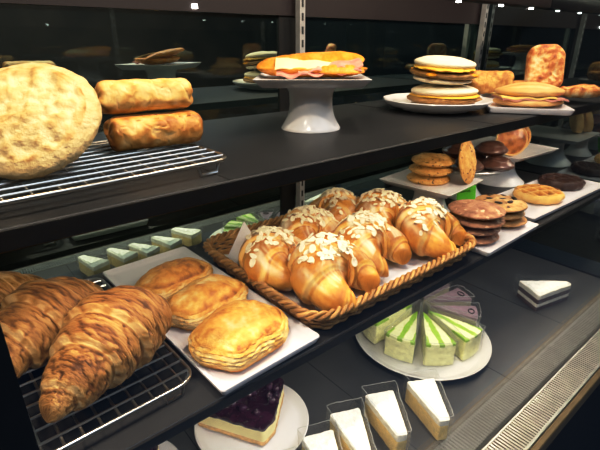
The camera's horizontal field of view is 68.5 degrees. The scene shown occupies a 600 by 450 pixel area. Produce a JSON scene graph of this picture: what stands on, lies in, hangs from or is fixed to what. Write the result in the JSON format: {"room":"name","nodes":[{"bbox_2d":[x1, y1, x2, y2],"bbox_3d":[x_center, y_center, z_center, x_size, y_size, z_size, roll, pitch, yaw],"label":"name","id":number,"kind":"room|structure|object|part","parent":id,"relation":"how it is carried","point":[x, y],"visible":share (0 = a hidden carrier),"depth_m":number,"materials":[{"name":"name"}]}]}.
{"room":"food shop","nodes":[
{"label":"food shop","id":0,"kind":"room"},
{"bbox_3d":[0.876,1.404,0.452,5.600,0.060,3.900,-18,28,-36],"label":"floor","id":1,"kind":"structure","parent":0,"visible":0},
{"bbox_2d":[0,0,599,449],"bbox_3d":[-0.015,0.172,0.799,1.930,1.950,0.743,-18,28,-36],"label":"display case","id":2,"kind":"object","parent":1,"relation":"on","point":[538,388],"visible":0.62,"depth_m":0.90,"materials":[{"name":"black metal"}]},
{"bbox_3d":[-0.165,0.003,0.168,0.062,1.155,0.032,-18,28,-36],"label":"post","id":3,"kind":"part","parent":2,"relation":"part of","materials":[{"name":"black metal"}]},
{"bbox_3d":[-0.487,0.021,0.684,1.140,0.667,0.006,-18,28,-36],"label":"sliding door","id":4,"kind":"part","parent":2,"relation":"part of","materials":[{"name":"glass"}]},
{"bbox_2d":[158,441,177,449],"bbox_3d":[-0.259,0.387,0.652,0.176,0.014,0.176,-18,28,-36],"label":"round plate","id":5,"kind":"object","parent":2,"relation":"on","point":[166,445],"visible":0.18,"depth_m":0.71,"materials":[{"name":"white ceramic"}]},
{"bbox_2d":[194,385,308,449],"bbox_3d":[-0.083,0.340,0.764,0.196,0.014,0.196,-18,28,-36],"label":"round plate","id":6,"kind":"object","parent":2,"relation":"on","point":[293,415],"visible":0.41,"depth_m":0.74,"materials":[{"name":"white ceramic"}]},
{"bbox_2d":[198,377,283,445],"bbox_3d":[-0.093,0.308,0.773,0.132,0.046,0.120,8,24,19],"label":"cheesecake slice","id":7,"kind":"object","parent":6,"relation":"on","point":[253,418],"visible":0.54,"depth_m":0.73,"materials":[{"name":"purple food"}]},
{"bbox_2d":[0,96,599,253],"bbox_3d":[-0.024,-0.129,0.653,1.892,0.018,0.333,-18,28,-36],"label":"shelf","id":8,"kind":"object","parent":2,"relation":"attached to","point":[261,156],"visible":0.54,"depth_m":0.50,"materials":[{"name":"black metal"}]},
{"bbox_2d":[0,139,226,205],"bbox_3d":[-0.281,-0.033,0.378,0.426,0.015,0.173,-19,29,-38],"label":"cooling rack","id":9,"kind":"object","parent":8,"relation":"on","point":[193,164],"visible":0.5,"depth_m":0.41,"materials":[{"name":"metal"}]},
{"bbox_2d":[0,62,101,179],"bbox_3d":[-0.230,-0.091,0.379,0.114,0.088,0.082,-6,23,-14],"label":"flatbread","id":10,"kind":"object","parent":9,"relation":"on","point":[50,115],"visible":1,"depth_m":0.37,"materials":[{"name":"beige food"}]},
{"bbox_2d":[103,110,202,150],"bbox_3d":[-0.157,-0.103,0.479,0.105,0.036,0.039,-14,26,-30],"label":"sausage roll","id":11,"kind":"object","parent":9,"relation":"on","point":[145,130],"visible":1,"depth_m":0.46,"materials":[{"name":"brown food"}]},
{"bbox_2d":[94,78,192,113],"bbox_3d":[-0.165,-0.139,0.471,0.102,0.035,0.039,-14,26,-30],"label":"sausage roll","id":12,"kind":"object","parent":11,"relation":"on","point":[125,96],"visible":0.98,"depth_m":0.46,"materials":[{"name":"brown food"}]},
{"bbox_2d":[253,73,371,133],"bbox_3d":[0.017,-0.184,0.663,0.160,0.076,0.140,0,23,0],"label":"pedestal stand","id":13,"kind":"object","parent":8,"relation":"on","point":[310,111],"visible":0.99,"depth_m":0.64,"materials":[{"name":"white ceramic"}]},
{"bbox_2d":[256,51,367,78],"bbox_3d":[0.016,-0.234,0.643,0.165,0.036,0.090,1,23,2],"label":"sandwich","id":14,"kind":"object","parent":13,"relation":"on","point":[334,64],"visible":1,"depth_m":0.62,"materials":[{"name":"orange food"}]},
{"bbox_3d":[0.017,-0.214,0.651,0.160,0.012,0.140,0,23,0],"label":"stand plate","id":15,"kind":"part","parent":13,"relation":"part of","materials":[{"name":"white ceramic"}]},
{"bbox_2d":[383,93,492,113],"bbox_3d":[0.263,-0.235,0.855,0.204,0.020,0.204,-18,28,-36],"label":"scalloped plate","id":16,"kind":"object","parent":8,"relation":"on","point":[399,100],"visible":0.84,"depth_m":0.79,"materials":[{"name":"white ceramic"}]},
{"bbox_2d":[406,83,481,104],"bbox_3d":[0.274,-0.248,0.839,0.136,0.041,0.135,14,26,31],"label":"sandwich","id":17,"kind":"object","parent":16,"relation":"on","point":[432,94],"visible":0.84,"depth_m":0.79,"materials":[{"name":"beige food"}]},
{"bbox_2d":[410,55,477,84],"bbox_3d":[0.266,-0.289,0.821,0.119,0.049,0.120,-11,25,-24],"label":"sandwich","id":18,"kind":"object","parent":17,"relation":"on","point":[433,69],"visible":1,"depth_m":0.78,"materials":[{"name":"beige food"}]},
{"bbox_2d":[478,93,574,115],"bbox_3d":[0.458,-0.260,0.929,0.145,0.012,0.300,6,23,15],"label":"square plate","id":19,"kind":"object","parent":8,"relation":"on","point":[564,110],"visible":0.49,"depth_m":0.81,"materials":[{"name":"white ceramic"}]},
{"bbox_2d":[467,70,513,93],"bbox_3d":[0.431,-0.324,1.000,0.100,0.052,0.058,3,23,8],"label":"bread roll","id":20,"kind":"object","parent":19,"relation":"on","point":[486,81],"visible":0.71,"depth_m":0.98,"materials":[{"name":"brown food"}]},
{"bbox_2d":[490,82,568,106],"bbox_3d":[0.446,-0.256,0.860,0.130,0.044,0.087,1,23,3],"label":"sandwich","id":21,"kind":"object","parent":19,"relation":"on","point":[521,94],"visible":1,"depth_m":0.83,"materials":[{"name":"beige food"}]},
{"bbox_2d":[524,44,565,86],"bbox_3d":[0.530,-0.339,0.955,0.076,0.099,0.051,1,23,2],"label":"toast","id":22,"kind":"object","parent":19,"relation":"on","point":[545,63],"visible":0.91,"depth_m":0.94,"materials":[{"name":"brown food"}]},
{"bbox_2d":[560,84,599,97],"bbox_3d":[0.602,-0.289,0.946,0.088,0.026,0.062,-8,24,-18],"label":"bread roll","id":23,"kind":"object","parent":19,"relation":"on","point":[581,90],"visible":0.92,"depth_m":0.92,"materials":[{"name":"brown food"}]},
{"bbox_2d":[18,170,599,449],"bbox_3d":[-0.032,0.085,0.751,1.892,0.013,0.382,-18,28,-36],"label":"shelf","id":24,"kind":"object","parent":2,"relation":"attached to","point":[158,422],"visible":0.32,"depth_m":0.50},
{"bbox_2d":[19,278,191,449],"bbox_3d":[-0.351,0.177,0.488,0.364,0.017,0.313,-19,29,-38],"label":"cooling rack","id":25,"kind":"object","parent":24,"relation":"on","point":[177,357],"visible":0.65,"depth_m":0.46,"materials":[{"name":"metal"}]},
{"bbox_2d":[0,271,44,309],"bbox_3d":[-0.399,0.100,0.557,0.094,0.072,0.199,8,24,18],"label":"croissant","id":26,"kind":"object","parent":25,"relation":"on","point":[10,281],"visible":0.39,"depth_m":0.57,"materials":[{"name":"brown food"}]},
{"bbox_2d":[0,276,103,378],"bbox_3d":[-0.306,0.106,0.531,0.105,0.081,0.200,0,23,-1],"label":"croissant","id":27,"kind":"object","parent":25,"relation":"on","point":[32,316],"visible":0.68,"depth_m":0.49,"materials":[{"name":"brown food"}]},
{"bbox_2d":[39,285,171,422],"bbox_3d":[-0.206,0.115,0.488,0.110,0.085,0.198,6,23,13],"label":"croissant","id":28,"kind":"object","parent":25,"relation":"on","point":[110,334],"visible":1,"depth_m":0.44,"materials":[{"name":"brown food"}]},
{"bbox_2d":[102,247,319,394],"bbox_3d":[-0.149,0.115,0.647,0.150,0.012,0.362,-19,29,-38],"label":"rectangular plate","id":29,"kind":"object","parent":24,"relation":"on","point":[300,336],"visible":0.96,"depth_m":0.57,"materials":[{"name":"white ceramic"}]},
{"bbox_2d":[134,257,212,299],"bbox_3d":[-0.196,0.078,0.685,0.086,0.040,0.128,15,27,32],"label":"turnover","id":30,"kind":"object","parent":29,"relation":"on","point":[166,279],"visible":0.86,"depth_m":0.66,"materials":[{"name":"orange food"}]},
{"bbox_2d":[167,274,247,330],"bbox_3d":[-0.134,0.100,0.625,0.091,0.043,0.130,15,27,32],"label":"turnover","id":31,"kind":"object","parent":29,"relation":"on","point":[201,297],"visible":0.87,"depth_m":0.60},
{"bbox_2d":[188,299,288,371],"bbox_3d":[-0.075,0.128,0.550,0.114,0.047,0.131,13,26,28],"label":"turnover","id":32,"kind":"object","parent":29,"relation":"on","point":[238,334],"visible":1,"depth_m":0.52,"materials":[{"name":"orange food"}]},
{"bbox_2d":[203,197,476,329],"bbox_3d":[0.073,0.041,0.789,0.409,0.038,0.327,-18,28,-36],"label":"wicker basket","id":33,"kind":"object","parent":24,"relation":"on","point":[313,319],"visible":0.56,"depth_m":0.66,"materials":[{"name":"brown wicker"}]},
{"bbox_2d":[228,222,250,263],"bbox_3d":[-0.084,0.030,0.733,0.086,0.072,0.016,2,23,5],"label":"paper sheet","id":34,"kind":"object","parent":33,"relation":"in","point":[233,255],"visible":0.25,"depth_m":0.73,"materials":[{"name":"white paper"}]},
{"bbox_2d":[224,251,435,311],"bbox_3d":[0.073,0.051,0.793,0.335,0.008,0.245,-18,28,-36],"label":"paper liner","id":35,"kind":"object","parent":33,"relation":"in","point":[395,270],"visible":0.1,"depth_m":0.73,"materials":[{"name":"white paper"}]},
{"bbox_2d":[238,225,301,290],"bbox_3d":[-0.040,0.042,0.691,0.113,0.083,0.132,8,24,19],"label":"croissant","id":36,"kind":"object","parent":35,"relation":"on","point":[263,256],"visible":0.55,"depth_m":0.65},
{"bbox_2d":[279,205,338,240],"bbox_3d":[0.018,0.007,0.793,0.131,0.082,0.113,-15,27,-31],"label":"croissant","id":37,"kind":"object","parent":35,"relation":"on","point":[302,221],"visible":0.44,"depth_m":0.77,"materials":[{"name":"orange food"}]},
{"bbox_2d":[309,187,357,221],"bbox_3d":[0.067,-0.037,0.891,0.106,0.075,0.122,-8,24,-18],"label":"croissant","id":38,"kind":"object","parent":35,"relation":"on","point":[341,202],"visible":0.45,"depth_m":0.86,"materials":[{"name":"brown food"}]},
{"bbox_2d":[288,232,379,312],"bbox_3d":[0.046,0.058,0.643,0.122,0.090,0.141,14,26,30],"label":"croissant","id":39,"kind":"object","parent":35,"relation":"on","point":[324,267],"visible":0.97,"depth_m":0.61,"materials":[{"name":"orange food"}]},
{"bbox_2d":[333,210,411,276],"bbox_3d":[0.115,0.023,0.734,0.122,0.086,0.139,18,29,37],"label":"croissant","id":40,"kind":"object","parent":35,"relation":"on","point":[371,233],"visible":0.87,"depth_m":0.71,"materials":[{"name":"orange food"}]},
{"bbox_2d":[355,188,407,226],"bbox_3d":[0.167,-0.028,0.861,0.134,0.082,0.114,-18,28,-36],"label":"croissant","id":41,"kind":"object","parent":35,"relation":"on","point":[387,203],"visible":0.54,"depth_m":0.84,"materials":[{"name":"brown food"}]},
{"bbox_2d":[395,196,466,258],"bbox_3d":[0.232,-0.003,0.792,0.124,0.089,0.142,13,26,28],"label":"croissant","id":42,"kind":"object","parent":35,"relation":"on","point":[430,230],"visible":0.93,"depth_m":0.76,"materials":[{"name":"orange food"}]},
{"bbox_2d":[380,168,482,211],"bbox_3d":[0.294,-0.068,1.002,0.172,0.076,0.160,21,30,40],"label":"cake stand","id":43,"kind":"object","parent":24,"relation":"on","point":[456,184],"visible":0.51,"depth_m":0.97,"materials":[{"name":"white ceramic"}]},
{"bbox_2d":[406,172,449,185],"bbox_3d":[0.286,-0.109,0.984,0.094,0.020,0.094,-18,28,-36],"label":"cookie","id":44,"kind":"object","parent":43,"relation":"on","point":[415,178],"visible":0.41,"depth_m":0.95,"materials":[{"name":"orange food"}]},
{"bbox_2d":[409,163,452,176],"bbox_3d":[0.289,-0.128,0.976,0.094,0.020,0.094,-10,24,-22],"label":"cookie","id":45,"kind":"object","parent":44,"relation":"on","point":[415,168],"visible":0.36,"depth_m":0.95,"materials":[{"name":"orange food"}]},
{"bbox_2d":[411,153,455,167],"bbox_3d":[0.293,-0.146,0.969,0.094,0.020,0.095,-3,23,-8],"label":"cookie","id":46,"kind":"object","parent":45,"relation":"on","point":[437,160],"visible":1,"depth_m":0.94,"materials":[{"name":"brown food"}]},
{"bbox_2d":[458,141,476,183],"bbox_3d":[0.363,-0.137,0.953,0.031,0.095,0.097,18,28,36],"label":"cookie","id":47,"kind":"object","parent":43,"relation":"on","point":[467,160],"visible":0.94,"depth_m":0.93,"materials":[{"name":"orange food"}]},
{"bbox_2d":[457,185,475,199],"bbox_3d":[0.390,-0.073,1.035,0.044,0.058,0.016,-1,23,-1],"label":"price card","id":48,"kind":"object","parent":24,"relation":"on","point":[469,193],"visible":0.29,"depth_m":1.03,"materials":[{"name":"green paper"}]},
{"bbox_2d":[449,168,500,199],"bbox_3d":[0.414,-0.113,1.102,0.174,0.083,0.174,-18,28,-36],"label":"cake stand","id":49,"kind":"object","parent":24,"relation":"on","point":[484,172],"visible":0.09,"depth_m":1.04,"materials":[{"name":"white ceramic"}]},
{"bbox_2d":[451,158,483,172],"bbox_3d":[0.390,-0.143,1.027,0.076,0.030,0.076,-18,28,-36],"label":"chocolate round","id":50,"kind":"object","parent":49,"relation":"on","point":[479,166],"visible":0.26,"depth_m":1.01,"materials":[{"name":"food"}]},
{"bbox_3d":[0.414,-0.144,1.089,0.174,0.016,0.174,-18,28,-36],"label":"stand plate","id":51,"kind":"part","parent":49,"relation":"part of","materials":[{"name":"white ceramic"}]},
{"bbox_2d":[475,151,487,161],"bbox_3d":[0.450,-0.171,1.111,0.076,0.030,0.076,-18,28,-36],"label":"chocolate round","id":52,"kind":"object","parent":49,"relation":"on","point":[480,157],"visible":0.14,"depth_m":1.09,"materials":[{"name":"food"}]},
{"bbox_2d":[481,156,514,171],"bbox_3d":[0.466,-0.148,1.039,0.076,0.030,0.076,-18,28,-36],"label":"chocolate round","id":53,"kind":"object","parent":49,"relation":"on","point":[493,163],"visible":0.98,"depth_m":1.02,"materials":[{"name":"food"}]},
{"bbox_2d":[474,141,507,155],"bbox_3d":[0.457,-0.186,1.051,0.076,0.029,0.076,-18,28,-36],"label":"chocolate round","id":54,"kind":"object","parent":53,"relation":"on","point":[490,148],"visible":1,"depth_m":1.03,"materials":[{"name":"food"}]},
{"bbox_3d":[0.375,-0.163,1.097,0.076,0.029,0.076,-18,28,-36],"label":"chocolate round","id":55,"kind":"object","parent":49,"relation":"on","visible":0},
{"bbox_2d":[442,143,460,156],"bbox_3d":[0.383,-0.185,1.066,0.076,0.030,0.076,-18,28,-36],"label":"chocolate round","id":56,"kind":"object","parent":55,"relation":"on","point":[453,150],"visible":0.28,"depth_m":1.05,"materials":[{"name":"food"}]},
{"bbox_2d":[461,221,538,255],"bbox_3d":[0.373,0.010,0.900,0.208,0.012,0.137,-18,29,-37],"label":"square plate","id":57,"kind":"object","parent":24,"relation":"on","point":[507,235],"visible":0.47,"depth_m":0.86,"materials":[{"name":"white ceramic"}]},
{"bbox_2d":[466,233,498,244],"bbox_3d":[0.337,0.013,0.862,0.098,0.017,0.098,-18,28,-36],"label":"cookie","id":58,"kind":"object","parent":57,"relation":"on","point":[481,240],"visible":0.1,"depth_m":0.83,"materials":[{"name":"brown food"}]},
{"bbox_2d":[461,225,500,235],"bbox_3d":[0.337,-0.004,0.857,0.101,0.017,0.100,-18,28,-36],"label":"cookie","id":59,"kind":"object","parent":58,"relation":"on","point":[473,231],"visible":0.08,"depth_m":0.82,"materials":[{"name":"brown food"}]},
{"bbox_2d":[449,211,504,228],"bbox_3d":[0.339,-0.017,0.846,0.102,0.017,0.102,-18,28,-36],"label":"cookie","id":60,"kind":"object","parent":59,"relation":"on","point":[478,224],"visible":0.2,"depth_m":0.81,"materials":[{"name":"brown food"}]},
{"bbox_2d":[448,199,505,219],"bbox_3d":[0.337,-0.033,0.840,0.104,0.017,0.104,-18,28,-36],"label":"cookie","id":61,"kind":"object","parent":60,"relation":"on","point":[474,209],"visible":1,"depth_m":0.82,"materials":[{"name":"brown food"}]},
{"bbox_2d":[501,217,526,226],"bbox_3d":[0.427,-0.020,0.933,0.098,0.017,0.098,-18,28,-36],"label":"cookie","id":62,"kind":"object","parent":57,"relation":"on","point":[522,221],"visible":0.12,"depth_m":0.90,"materials":[{"name":"orange food"}]},
{"bbox_2d":[503,211,524,219],"bbox_3d":[0.417,-0.034,0.924,0.100,0.017,0.101,13,26,29],"label":"cookie","id":63,"kind":"object","parent":62,"relation":"on","point":[516,215],"visible":0.06,"depth_m":0.89,"materials":[{"name":"brown food"}]},
{"bbox_2d":[475,193,527,212],"bbox_3d":[0.417,-0.049,0.914,0.102,0.018,0.103,5,23,12],"label":"cookie","id":64,"kind":"object","parent":63,"relation":"on","point":[511,204],"visible":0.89,"depth_m":0.90,"materials":[{"name":"beige food"}]},
{"bbox_2d":[471,136,558,186],"bbox_3d":[0.556,-0.171,1.224,0.205,0.096,0.205,-16,27,-33],"label":"cake stand","id":65,"kind":"object","parent":24,"relation":"on","point":[510,178],"visible":0.36,"depth_m":1.19,"materials":[{"name":"white ceramic"}]},
{"bbox_2d":[495,128,527,155],"bbox_3d":[0.529,-0.215,1.105,0.081,0.078,0.036,-1,23,-3],"label":"tart","id":66,"kind":"object","parent":65,"relation":"on","point":[516,141],"visible":0.75,"depth_m":1.10,"materials":[{"name":"food"}]},
{"bbox_3d":[0.556,-0.209,1.208,0.205,0.012,0.205,-16,27,-33],"label":"stand plate","id":67,"kind":"part","parent":65,"relation":"part of","materials":[{"name":"white ceramic"}]},
{"bbox_2d":[525,127,530,146],"bbox_3d":[0.554,-0.229,1.139,0.081,0.078,0.035,-1,23,-3],"label":"tart","id":68,"kind":"object","parent":65,"relation":"on","point":[527,129],"visible":0.06,"depth_m":1.13,"materials":[{"name":"food"}]},
{"bbox_2d":[499,179,599,221],"bbox_3d":[0.615,-0.076,1.105,0.400,0.012,0.138,-17,28,-35],"label":"rectangular plate","id":69,"kind":"object","parent":24,"relation":"on","point":[534,212],"visible":0.34,"depth_m":1.06,"materials":[{"name":"white ceramic"}]},
{"bbox_2d":[513,184,564,204],"bbox_3d":[0.580,-0.077,1.071,0.117,0.027,0.102,-6,23,-14],"label":"waffle","id":70,"kind":"object","parent":69,"relation":"on","point":[537,194],"visible":1,"depth_m":1.05,"materials":[{"name":"orange food"}]},
{"bbox_2d":[538,173,585,190],"bbox_3d":[0.694,-0.117,1.170,0.115,0.027,0.102,-9,24,-20],"label":"waffle","id":71,"kind":"object","parent":69,"relation":"on","point":[564,182],"visible":1,"depth_m":1.15,"materials":[{"name":"brown food"}]},
{"bbox_2d":[297,419,342,449],"bbox_3d":[0.041,0.359,0.659,0.065,0.061,0.106,-7,24,-16],"label":"cake slice","id":72,"kind":"object","parent":2,"relation":"on","point":[325,440],"visible":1,"depth_m":0.68,"materials":[{"name":"white food"}]},
{"bbox_2d":[326,397,376,449],"bbox_3d":[0.087,0.341,0.702,0.065,0.062,0.107,-6,23,-14],"label":"cake slice","id":73,"kind":"object","parent":2,"relation":"on","point":[351,429],"visible":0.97,"depth_m":0.71,"materials":[{"name":"white food"}]},
{"bbox_3d":[0.262,-0.215,1.254,0.718,0.667,0.006,-18,28,-36],"label":"sliding door","id":74,"kind":"part","parent":2,"relation":"part of","materials":[{"name":"glass"}]},
{"bbox_2d":[363,380,411,449],"bbox_3d":[0.151,0.325,0.740,0.065,0.062,0.107,-5,23,-12],"label":"cake slice","id":75,"kind":"object","parent":2,"relation":"on","point":[382,410],"visible":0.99,"depth_m":0.73,"materials":[{"name":"white food"}]},
{"bbox_2d":[356,299,491,380],"bbox_3d":[0.268,0.249,0.980,0.292,0.018,0.292,-18,28,-36],"label":"round plate","id":76,"kind":"object","parent":2,"relation":"on","point":[479,360],"visible":0.44,"depth_m":0.91,"materials":[{"name":"white ceramic"}]},
{"bbox_2d":[362,305,415,343],"bbox_3d":[0.201,0.203,0.979,0.133,0.074,0.066,-9,24,-22],"label":"cake slice","id":77,"kind":"object","parent":76,"relation":"on","point":[376,333],"visible":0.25,"depth_m":0.96,"materials":[{"name":"green food"}]},
{"bbox_2d":[384,301,420,362],"bbox_3d":[0.233,0.226,0.949,0.066,0.073,0.133,13,26,29],"label":"cake slice","id":78,"kind":"object","parent":76,"relation":"on","point":[400,341],"visible":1,"depth_m":0.91,"materials":[{"name":"green food"}]},
{"bbox_2d":[420,282,450,315],"bbox_3d":[0.316,0.169,1.060,0.058,0.067,0.116,16,27,33],"label":"cake slice","id":79,"kind":"object","parent":76,"relation":"on","point":[437,292],"visible":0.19,"depth_m":1.04,"materials":[{"name":"food"}]},
{"bbox_2d":[418,302,457,365],"bbox_3d":[0.279,0.230,0.938,0.065,0.073,0.134,-1,23,-3],"label":"cake slice","id":80,"kind":"object","parent":76,"relation":"on","point":[438,349],"visible":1,"depth_m":0.89,"materials":[{"name":"green food"}]},
{"bbox_2d":[424,285,474,314],"bbox_3d":[0.341,0.182,1.029,0.115,0.067,0.058,-7,24,-17],"label":"cake slice","id":81,"kind":"object","parent":76,"relation":"on","point":[455,296],"visible":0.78,"depth_m":1.02,"materials":[{"name":"purple food"}]},
{"bbox_2d":[426,298,480,326],"bbox_3d":[0.342,0.202,0.990,0.115,0.067,0.059,6,23,15],"label":"cake slice","id":82,"kind":"object","parent":76,"relation":"on","point":[470,312],"visible":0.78,"depth_m":0.98,"materials":[{"name":"food"}]},
{"bbox_2d":[424,300,485,360],"bbox_3d":[0.324,0.222,0.953,0.066,0.073,0.133,-17,28,-35],"label":"cake slice","id":83,"kind":"object","parent":76,"relation":"on","point":[468,336],"visible":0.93,"depth_m":0.92,"materials":[{"name":"green food"}]},
{"bbox_2d":[403,369,453,439],"bbox_3d":[0.229,0.313,0.768,0.064,0.061,0.106,-4,23,-10],"label":"cake slice","id":84,"kind":"object","parent":2,"relation":"on","point":[423,397],"visible":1,"depth_m":0.76,"materials":[{"name":"white food"}]},
{"bbox_3d":[0.468,-0.539,1.035,0.500,0.038,0.030,-18,28,-36],"label":"canopy light rail","id":85,"kind":"part","parent":2,"relation":"part of","materials":[{"name":"black metal"}]},
{"bbox_2d":[474,0,599,274],"bbox_3d":[0.724,-0.251,1.250,0.008,0.735,0.564,-18,28,-36],"label":"mirror","id":86,"kind":"object","parent":2,"relation":"on","point":[572,243],"depth_m":1.24,"materials":[{"name":"clear glass"}]},
{"bbox_2d":[482,329,599,449],"bbox_3d":[0.186,0.427,0.614,1.900,0.030,0.048,-18,28,-36],"label":"grille","id":87,"kind":"object","parent":2,"relation":"attached to","point":[539,416],"depth_m":0.82,"materials":[{"name":"silver metal"}]},
{"bbox_2d":[512,280,574,310],"bbox_3d":[0.630,0.166,1.123,0.140,0.062,0.091,-6,23,-13],"label":"cake slice","id":88,"kind":"object","parent":2,"relation":"on","point":[538,295],"visible":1,"depth_m":1.11,"materials":[{"name":"white food"}]},
{"bbox_3d":[0.725,0.090,1.379,0.006,0.006,0.544,-18,28,-36],"label":"edge trim","id":89,"kind":"part","parent":2,"relation":"part of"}
]}

